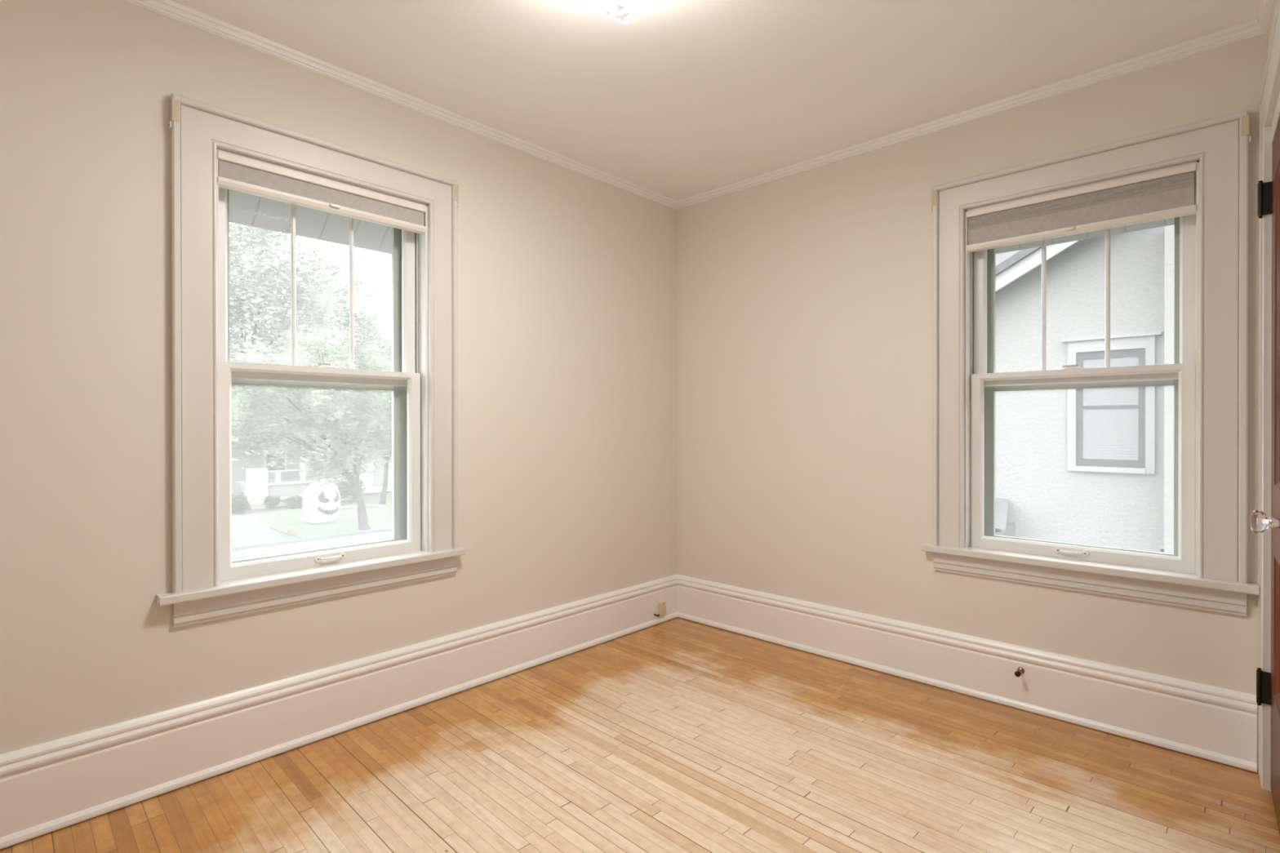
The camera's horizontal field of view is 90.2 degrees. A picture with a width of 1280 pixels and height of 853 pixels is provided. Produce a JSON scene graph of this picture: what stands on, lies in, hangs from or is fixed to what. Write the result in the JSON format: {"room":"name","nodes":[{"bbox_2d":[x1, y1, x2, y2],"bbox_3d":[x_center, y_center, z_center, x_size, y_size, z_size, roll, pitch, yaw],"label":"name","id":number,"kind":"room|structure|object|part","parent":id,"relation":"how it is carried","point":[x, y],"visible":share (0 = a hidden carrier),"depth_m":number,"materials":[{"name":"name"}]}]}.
{"room":"empty bedroom","nodes":[
{"label":"empty bedroom","id":0,"kind":"room"},
{"bbox_2d":[0,0,676,754],"bbox_3d":[-1.071,-0.098,2.681,0.260,2.500,3.500,0,0,43],"label":"wall","id":1,"kind":"structure","parent":0,"point":[567,278],"depth_m":2.07,"materials":[{"name":"beige paint"}]},
{"bbox_2d":[155,93,465,627],"bbox_3d":[-1.241,-0.208,2.476,0.333,1.694,1.070,0,0,43],"label":"window","id":2,"kind":"structure","parent":1,"relation":"in","point":[207,584],"depth_m":2.32,"materials":[{"name":"white paint"}]},
{"bbox_2d":[168,96,179,128],"bbox_3d":[-1.480,-0.993,2.021,0.035,0.096,0.018,0,0,10],"label":"curtain rod bracket","id":3,"kind":"object","parent":2,"relation":"attached to","point":[174,104],"visible":1,"depth_m":2.02,"materials":[{"name":"beige metal"}]},
{"bbox_3d":[-1.230,-0.551,2.479,0.035,0.758,0.740,0,0,43],"label":"sash","id":4,"kind":"part","parent":2,"relation":"part of","materials":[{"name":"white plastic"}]},
{"bbox_3d":[-1.271,-0.200,2.518,0.024,1.461,0.761,0,0,43],"label":"storm frame","id":5,"kind":"part","parent":2,"relation":"part of","materials":[{"name":"grey metal"}]},
{"bbox_3d":[-1.198,0.152,2.451,0.035,0.754,0.740,0,0,43],"label":"sash","id":6,"kind":"part","parent":2,"relation":"part of","materials":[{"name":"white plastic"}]},
{"bbox_2d":[217,151,426,234],"bbox_3d":[-1.162,-0.867,2.412,0.058,0.110,0.749,0,0,43],"label":"cellular shade","id":7,"kind":"object","parent":2,"relation":"attached to","point":[236,173],"visible":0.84,"depth_m":2.36,"materials":[{"name":"white fabric"}]},
{"bbox_3d":[-1.166,-0.824,2.415,0.048,0.024,0.749,0,0,43],"label":"rail","id":8,"kind":"part","parent":7,"relation":"part of","materials":[{"name":"white plastic"}]},
{"bbox_3d":[-1.213,-0.239,2.450,0.050,0.007,0.017,0,0,-40],"label":"lock lever","id":9,"kind":"part","parent":2,"relation":"part of","materials":[{"name":"grey metal"}]},
{"bbox_2d":[454,184,458,207],"bbox_3d":[-0.790,-0.996,2.754,0.018,0.096,0.035,0,0,-14],"label":"curtain rod bracket","id":10,"kind":"object","parent":2,"relation":"attached to","point":[456,187],"visible":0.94,"depth_m":2.74,"materials":[{"name":"beige metal"}]},
{"bbox_2d":[0,574,677,849],"bbox_3d":[-0.965,1.025,2.586,0.030,0.248,3.500,0,0,43],"label":"baseboard","id":11,"kind":"structure","parent":1,"relation":"attached to","point":[51,786],"depth_m":2.24,"materials":[{"name":"white paint"}]},
{"bbox_2d":[123,0,677,209],"bbox_3d":[-0.968,-1.326,2.579,0.026,0.044,3.500,0,0,43],"label":"trim","id":12,"kind":"structure","parent":1,"relation":"attached to","point":[172,10],"depth_m":2.48,"materials":[{"name":"white paint"}]},
{"bbox_2d":[653,600,666,617],"bbox_3d":[0.116,1.064,3.712,0.029,0.080,0.082,0,0,43],"label":"phone jack","id":13,"kind":"object","parent":1,"relation":"attached to","point":[661,605],"visible":1,"depth_m":3.71,"materials":[{"name":"beige plastic"}]},
{"bbox_2d":[0,617,1279,852],"bbox_3d":[0.044,1.180,1.651,2.822,0.050,3.520,0,0,43],"label":"floor","id":14,"kind":"structure","parent":0,"point":[677,735],"depth_m":2.09,"materials":[{"name":"brown wood"}]},
{"bbox_2d":[170,0,1260,200],"bbox_3d":[0.021,-1.395,1.758,3.112,0.100,3.860,0,0,43],"label":"ceiling","id":15,"kind":"structure","parent":0,"point":[683,99],"depth_m":2.33,"materials":[{"name":"white paint"}]},
{"bbox_2d":[566,0,653,24],"bbox_3d":[-0.083,-1.255,1.698,0.330,0.180,0.330,0,0,-35],"label":"ceiling light","id":16,"kind":"object","parent":15,"relation":"attached to","point":[624,11],"visible":1,"depth_m":1.82,"materials":[{"name":"white"}]},
{"bbox_2d":[676,32,1267,770],"bbox_3d":[1.190,-0.101,3.135,2.932,2.500,0.260,0,0,43],"label":"wall","id":17,"kind":"structure","parent":0,"point":[804,300],"depth_m":3.05,"materials":[{"name":"beige paint"}]},
{"bbox_2d":[676,573,1257,772],"bbox_3d":[1.135,1.022,2.993,2.530,0.248,0.030,0,0,43],"label":"baseboard","id":18,"kind":"structure","parent":17,"relation":"attached to","point":[1206,722],"depth_m":2.63,"materials":[{"name":"white paint"}]},
{"bbox_2d":[1014,666,1024,676],"bbox_3d":[1.529,0.993,2.575,0.026,0.026,0.061,0,0,43],"label":"door stop","id":19,"kind":"object","parent":18,"relation":"attached to","point":[1020,670],"visible":1,"depth_m":2.58,"materials":[{"name":"gold metal"}]},
{"bbox_3d":[1.535,0.993,2.581,0.026,0.026,0.044,0,0,43],"label":"rod","id":20,"kind":"part","parent":19,"relation":"part of","materials":[{"name":"gold metal"}]},
{"bbox_2d":[676,18,1266,209],"bbox_3d":[1.142,-1.329,2.978,2.552,0.044,0.026,0,0,43],"label":"trim","id":21,"kind":"structure","parent":17,"relation":"attached to","point":[1249,29],"depth_m":2.62,"materials":[{"name":"white paint"}]},
{"bbox_2d":[920,109,1259,616],"bbox_3d":[1.753,-0.211,2.582,1.078,1.694,0.333,0,0,43],"label":"window","id":22,"kind":"structure","parent":17,"relation":"in","point":[1206,570],"depth_m":2.39,"materials":[{"name":"white paint"}]},
{"bbox_2d":[931,189,936,212],"bbox_3d":[1.296,-0.998,2.821,0.018,0.096,0.035,0,0,10],"label":"curtain rod bracket","id":23,"kind":"object","parent":22,"relation":"attached to","point":[933,192],"visible":1,"depth_m":2.81,"materials":[{"name":"beige metal"}]},
{"bbox_3d":[1.724,-0.242,2.557,0.017,0.007,0.050,0,0,-40],"label":"lock lever","id":24,"kind":"part","parent":22,"relation":"part of","materials":[{"name":"grey metal"}]},
{"bbox_2d":[965,163,1196,253],"bbox_3d":[1.687,-0.839,2.504,0.749,0.170,0.058,0,0,43],"label":"cellular shade","id":25,"kind":"object","parent":22,"relation":"attached to","point":[1167,193],"visible":0.97,"depth_m":2.46,"materials":[{"name":"white fabric"}]},
{"bbox_3d":[1.690,-0.911,2.507,0.749,0.026,0.044,0,0,43],"label":"head rail","id":26,"kind":"part","parent":25,"relation":"part of","materials":[{"name":"white plastic"}]},
{"bbox_3d":[1.690,-0.766,2.508,0.749,0.024,0.048,0,0,43],"label":"rail","id":27,"kind":"part","parent":25,"relation":"part of","materials":[{"name":"white plastic"}]},
{"bbox_3d":[1.792,-0.203,2.615,0.761,1.461,0.024,0,0,43],"label":"storm frame","id":28,"kind":"part","parent":22,"relation":"part of","materials":[{"name":"grey metal"}]},
{"bbox_3d":[1.723,0.149,2.543,0.740,0.754,0.035,0,0,43],"label":"sash","id":29,"kind":"part","parent":22,"relation":"part of","materials":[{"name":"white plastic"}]},
{"bbox_3d":[1.753,-0.554,2.573,0.740,0.758,0.035,0,0,43],"label":"sash","id":30,"kind":"part","parent":22,"relation":"part of","materials":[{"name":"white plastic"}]},
{"bbox_2d":[1240,114,1251,142],"bbox_3d":[2.029,-0.996,2.131,0.035,0.096,0.018,0,0,-14],"label":"curtain rod bracket","id":31,"kind":"object","parent":22,"relation":"attached to","point":[1245,118],"visible":1,"depth_m":2.13,"materials":[{"name":"beige metal"}]},
{"bbox_3d":[2.027,-1.005,2.139,0.020,0.078,0.030,0,0,43],"label":"plate","id":32,"kind":"part","parent":31,"relation":"part of","materials":[{"name":"beige metal"}]},
{"bbox_2d":[995,249,1020,266],"bbox_3d":[10.288,-1.172,21.854,11.200,10.500,9.200,0,0,43],"label":"sky","id":33,"kind":"structure","parent":0,"point":[1001,257],"depth_m":17.29,"materials":[{"name":"white"}]},
{"bbox_2d":[1267,0,1278,53],"bbox_3d":[0.972,-0.093,0.763,0.120,2.500,3.700,0,0,41],"label":"wall","id":34,"kind":"structure","parent":0,"point":[1275,2],"depth_m":1.99,"materials":[{"name":"beige paint"}]},
{"bbox_2d":[1249,0,1279,834],"bbox_3d":[1.789,0.035,1.749,0.192,2.236,0.933,0,0,41],"label":"door","id":35,"kind":"structure","parent":34,"relation":"in","point":[1265,521],"depth_m":2.00,"materials":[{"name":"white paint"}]},
{"bbox_3d":[1.552,0.239,1.598,0.036,0.059,0.059,0,0,41],"label":"knob","id":36,"kind":"part","parent":35,"relation":"part of","materials":[{"name":"clear glass"}]},
{"bbox_3d":[1.764,0.035,1.772,0.021,2.236,0.933,0,0,41],"label":"casing","id":37,"kind":"part","parent":35,"relation":"part of","materials":[{"name":"white paint"}]},
{"bbox_3d":[1.778,0.603,1.762,0.013,0.420,0.439,0,0,41],"label":"panel","id":38,"kind":"part","parent":35,"relation":"part of","materials":[{"name":"red wood"}]},
{"bbox_3d":[1.777,-0.292,1.759,0.013,0.940,0.439,0,0,41],"label":"panel","id":39,"kind":"part","parent":35,"relation":"part of","materials":[{"name":"red wood"}]},
{"bbox_2d":[1257,0,1273,32],"bbox_3d":[0.916,-1.321,0.807,0.026,0.044,3.500,0,0,41],"label":"trim","id":40,"kind":"structure","parent":34,"relation":"attached to","point":[1265,6],"depth_m":2.04,"materials":[{"name":"white paint"}]},
{"bbox_3d":[0.699,-2.234,-0.229,7.700,2.430,6.700,0,0,43],"label":"roof slab","id":41,"kind":"structure","parent":0,"visible":0},
{"bbox_2d":[228,220,1174,253],"bbox_3d":[0.700,-0.943,-0.239,7.680,0.143,6.680,0,0,43],"label":"fascia","id":42,"kind":"object","parent":41,"relation":"attached to","point":[228,220],"depth_m":2.99,"materials":[{"name":"grey"}]},
{"bbox_2d":[228,189,391,253],"bbox_3d":[-1.950,-1.046,2.241,0.380,0.338,6.660,0,0,43],"label":"soffit","id":43,"kind":"structure","parent":42,"relation":"attached to","point":[243,208],"depth_m":2.89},
{"bbox_2d":[995,217,1174,253],"bbox_3d":[2.853,-1.051,2.033,7.660,0.335,0.380,0,0,43],"label":"soffit","id":44,"kind":"structure","parent":42,"relation":"attached to","point":[1171,220],"depth_m":2.99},
{"label":"outside","id":45,"kind":"structure","parent":0,"visible":0},
{"bbox_2d":[248,491,391,540],"bbox_3d":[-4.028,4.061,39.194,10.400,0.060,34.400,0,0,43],"label":"ground","id":46,"kind":"structure","parent":45,"point":[380,517],"depth_m":27.95,"materials":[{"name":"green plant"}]},
{"bbox_2d":[262,495,281,510],"bbox_3d":[-17.979,3.734,31.227,0.788,0.732,0.816,0,0,43],"label":"shrub","id":47,"kind":"object","parent":46,"relation":"on","point":[269,501],"visible":1,"depth_m":31.08,"materials":[{"name":"green plant"}]},
{"bbox_2d":[284,524,293,533],"bbox_3d":[-13.524,3.932,24.580,0.278,0.313,0.278,0,0,-24],"label":"pumpkin","id":48,"kind":"object","parent":46,"relation":"on","point":[288,529],"visible":1,"depth_m":24.49,"materials":[{"name":"orange"}]},
{"bbox_2d":[229,222,354,359],"bbox_3d":[-28.079,-6.549,45.743,13.900,21.256,13.709,0,0,-27],"label":"tree","id":49,"kind":"object","parent":46,"relation":"on","point":[251,300],"visible":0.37,"depth_m":44.09,"materials":[{"name":"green plant"}]},
{"bbox_2d":[283,495,302,508],"bbox_3d":[-17.279,3.765,31.843,0.896,0.700,0.846,0,0,43],"label":"shrub","id":50,"kind":"object","parent":46,"relation":"on","point":[293,502],"visible":1,"depth_m":31.67,"materials":[{"name":"green plant"}]},
{"bbox_2d":[229,352,363,511],"bbox_3d":[-22.223,-0.039,34.879,10.400,8.200,11.900,0,0,43],"label":"house","id":51,"kind":"structure","parent":46,"relation":"on","point":[255,482],"depth_m":33.02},
{"bbox_3d":[-19.631,1.761,34.370,0.020,1.200,0.900,0,0,43],"label":"pane","id":52,"kind":"part","parent":51,"relation":"part of","materials":[{"name":"grey glass"}]},
{"bbox_3d":[-18.318,2.557,32.279,0.100,0.580,0.250,0,0,43],"label":"post","id":53,"kind":"part","parent":51,"relation":"part of","materials":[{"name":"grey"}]},
{"bbox_3d":[-17.166,2.246,33.562,0.080,0.070,4.600,0,0,43],"label":"railing","id":54,"kind":"part","parent":51,"relation":"part of","materials":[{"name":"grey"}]},
{"bbox_3d":[-18.105,3.250,34.244,2.480,0.860,5.400,0,0,43],"label":"porch sill","id":55,"kind":"part","parent":51,"relation":"part of","materials":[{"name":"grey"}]},
{"bbox_3d":[-18.123,1.754,35.971,0.020,1.200,0.900,0,0,43],"label":"pane","id":56,"kind":"part","parent":51,"relation":"part of","materials":[{"name":"grey glass"}]},
{"bbox_2d":[229,321,391,529],"bbox_3d":[-12.207,0.114,23.998,6.820,8.134,8.147,0,0,43],"label":"tree","id":57,"kind":"object","parent":46,"relation":"on","point":[318,404],"visible":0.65,"depth_m":22.73,"materials":[{"name":"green plant"}]},
{"bbox_2d":[302,479,340,523],"bbox_3d":[-13.645,3.164,27.368,1.430,1.830,1.430,0,0,32],"label":"pumpkin","id":58,"kind":"object","parent":46,"relation":"on","point":[321,504],"visible":0.95,"depth_m":26.85,"materials":[{"name":"white plastic"}]},
{"bbox_2d":[257,262,391,362],"bbox_3d":[-31.577,-6.616,66.095,11.733,21.258,13.854,0,0,43],"label":"tree","id":59,"kind":"object","parent":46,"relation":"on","point":[363,322],"visible":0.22,"depth_m":65.60,"materials":[{"name":"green plant"}]},
{"bbox_2d":[337,480,366,502],"bbox_3d":[-15.282,3.464,33.912,1.601,1.256,1.699,0,0,43],"label":"shrub","id":60,"kind":"object","parent":46,"relation":"on","point":[345,491],"visible":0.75,"depth_m":33.53,"materials":[{"name":"green plant"}]},
{"bbox_2d":[320,364,391,504],"bbox_3d":[-13.459,0.423,33.447,5.141,7.408,5.588,0,0,17],"label":"tree","id":61,"kind":"object","parent":46,"relation":"on","point":[383,498],"visible":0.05,"depth_m":33.36,"materials":[{"name":"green plant"}]},
{"bbox_2d":[339,502,379,508],"bbox_3d":[-13.922,3.805,31.685,1.925,0.520,0.108,0,0,-38],"label":"rail","id":62,"kind":"object","parent":46,"relation":"on","point":[371,505],"visible":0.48,"depth_m":31.58,"materials":[{"name":"grey"}]},
{"bbox_2d":[360,426,391,493],"bbox_3d":[-15.796,2.030,42.297,4.800,4.000,7.800,0,0,43],"label":"garage","id":63,"kind":"structure","parent":46,"relation":"on","point":[373,482],"depth_m":38.96,"materials":[{"name":"grey"}]},
{"bbox_3d":[-15.943,2.791,39.211,0.020,1.900,0.900,0,0,43],"label":"door","id":64,"kind":"part","parent":63,"relation":"part of","materials":[{"name":"white"}]},
{"bbox_2d":[369,319,391,395],"bbox_3d":[-19.938,-3.587,58.671,10.860,15.230,10.745,0,0,-43],"label":"tree","id":65,"kind":"object","parent":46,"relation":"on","point":[388,344],"visible":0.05,"depth_m":58.43,"materials":[{"name":"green plant"}]},
{"bbox_2d":[995,224,1174,553],"bbox_3d":[10.394,-0.016,7.086,14.000,8.287,10.150,0,0,43],"label":"stucco house","id":66,"kind":"structure","parent":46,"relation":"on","point":[1084,466],"depth_m":6.42,"materials":[{"name":"grey"}]},
{"bbox_2d":[995,497,1014,537],"bbox_3d":[3.234,0.998,7.244,1.760,0.430,0.560,0,0,43],"label":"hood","id":67,"kind":"object","parent":66,"relation":"attached to","point":[1004,507],"depth_m":6.78,"materials":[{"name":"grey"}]},
{"bbox_3d":[4.635,-0.175,6.297,0.555,1.150,0.012,0,0,43],"label":"sash","id":68,"kind":"part","parent":66,"relation":"part of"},
{"bbox_2d":[1082,356,1138,460],"bbox_3d":[4.638,-0.175,6.300,0.445,1.000,0.004,0,0,43],"label":"window","id":69,"kind":"structure","parent":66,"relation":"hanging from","point":[1110,415],"depth_m":6.29,"materials":[{"name":"grey glass"}]},
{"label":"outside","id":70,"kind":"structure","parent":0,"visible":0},
{"bbox_2d":[231,527,391,559],"bbox_3d":[-4.677,4.066,29.093,2.500,0.120,110.000,0,0,43],"label":"ground","id":71,"kind":"structure","parent":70,"point":[326,541],"depth_m":22.34,"materials":[{"name":"concrete"}]},
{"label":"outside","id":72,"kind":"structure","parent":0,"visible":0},
{"bbox_2d":[231,510,285,546],"bbox_3d":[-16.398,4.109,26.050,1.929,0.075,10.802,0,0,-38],"label":"ground","id":73,"kind":"structure","parent":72,"point":[247,529],"depth_m":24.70,"materials":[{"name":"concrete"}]},
{"bbox_2d":[231,492,250,513],"bbox_3d":[-18.821,3.607,29.694,1.216,1.002,1.130,0,0,43],"label":"shrub","id":74,"kind":"object","parent":73,"relation":"on","point":[238,505],"visible":0.71,"depth_m":29.68,"materials":[{"name":"green plant"}]}
]}

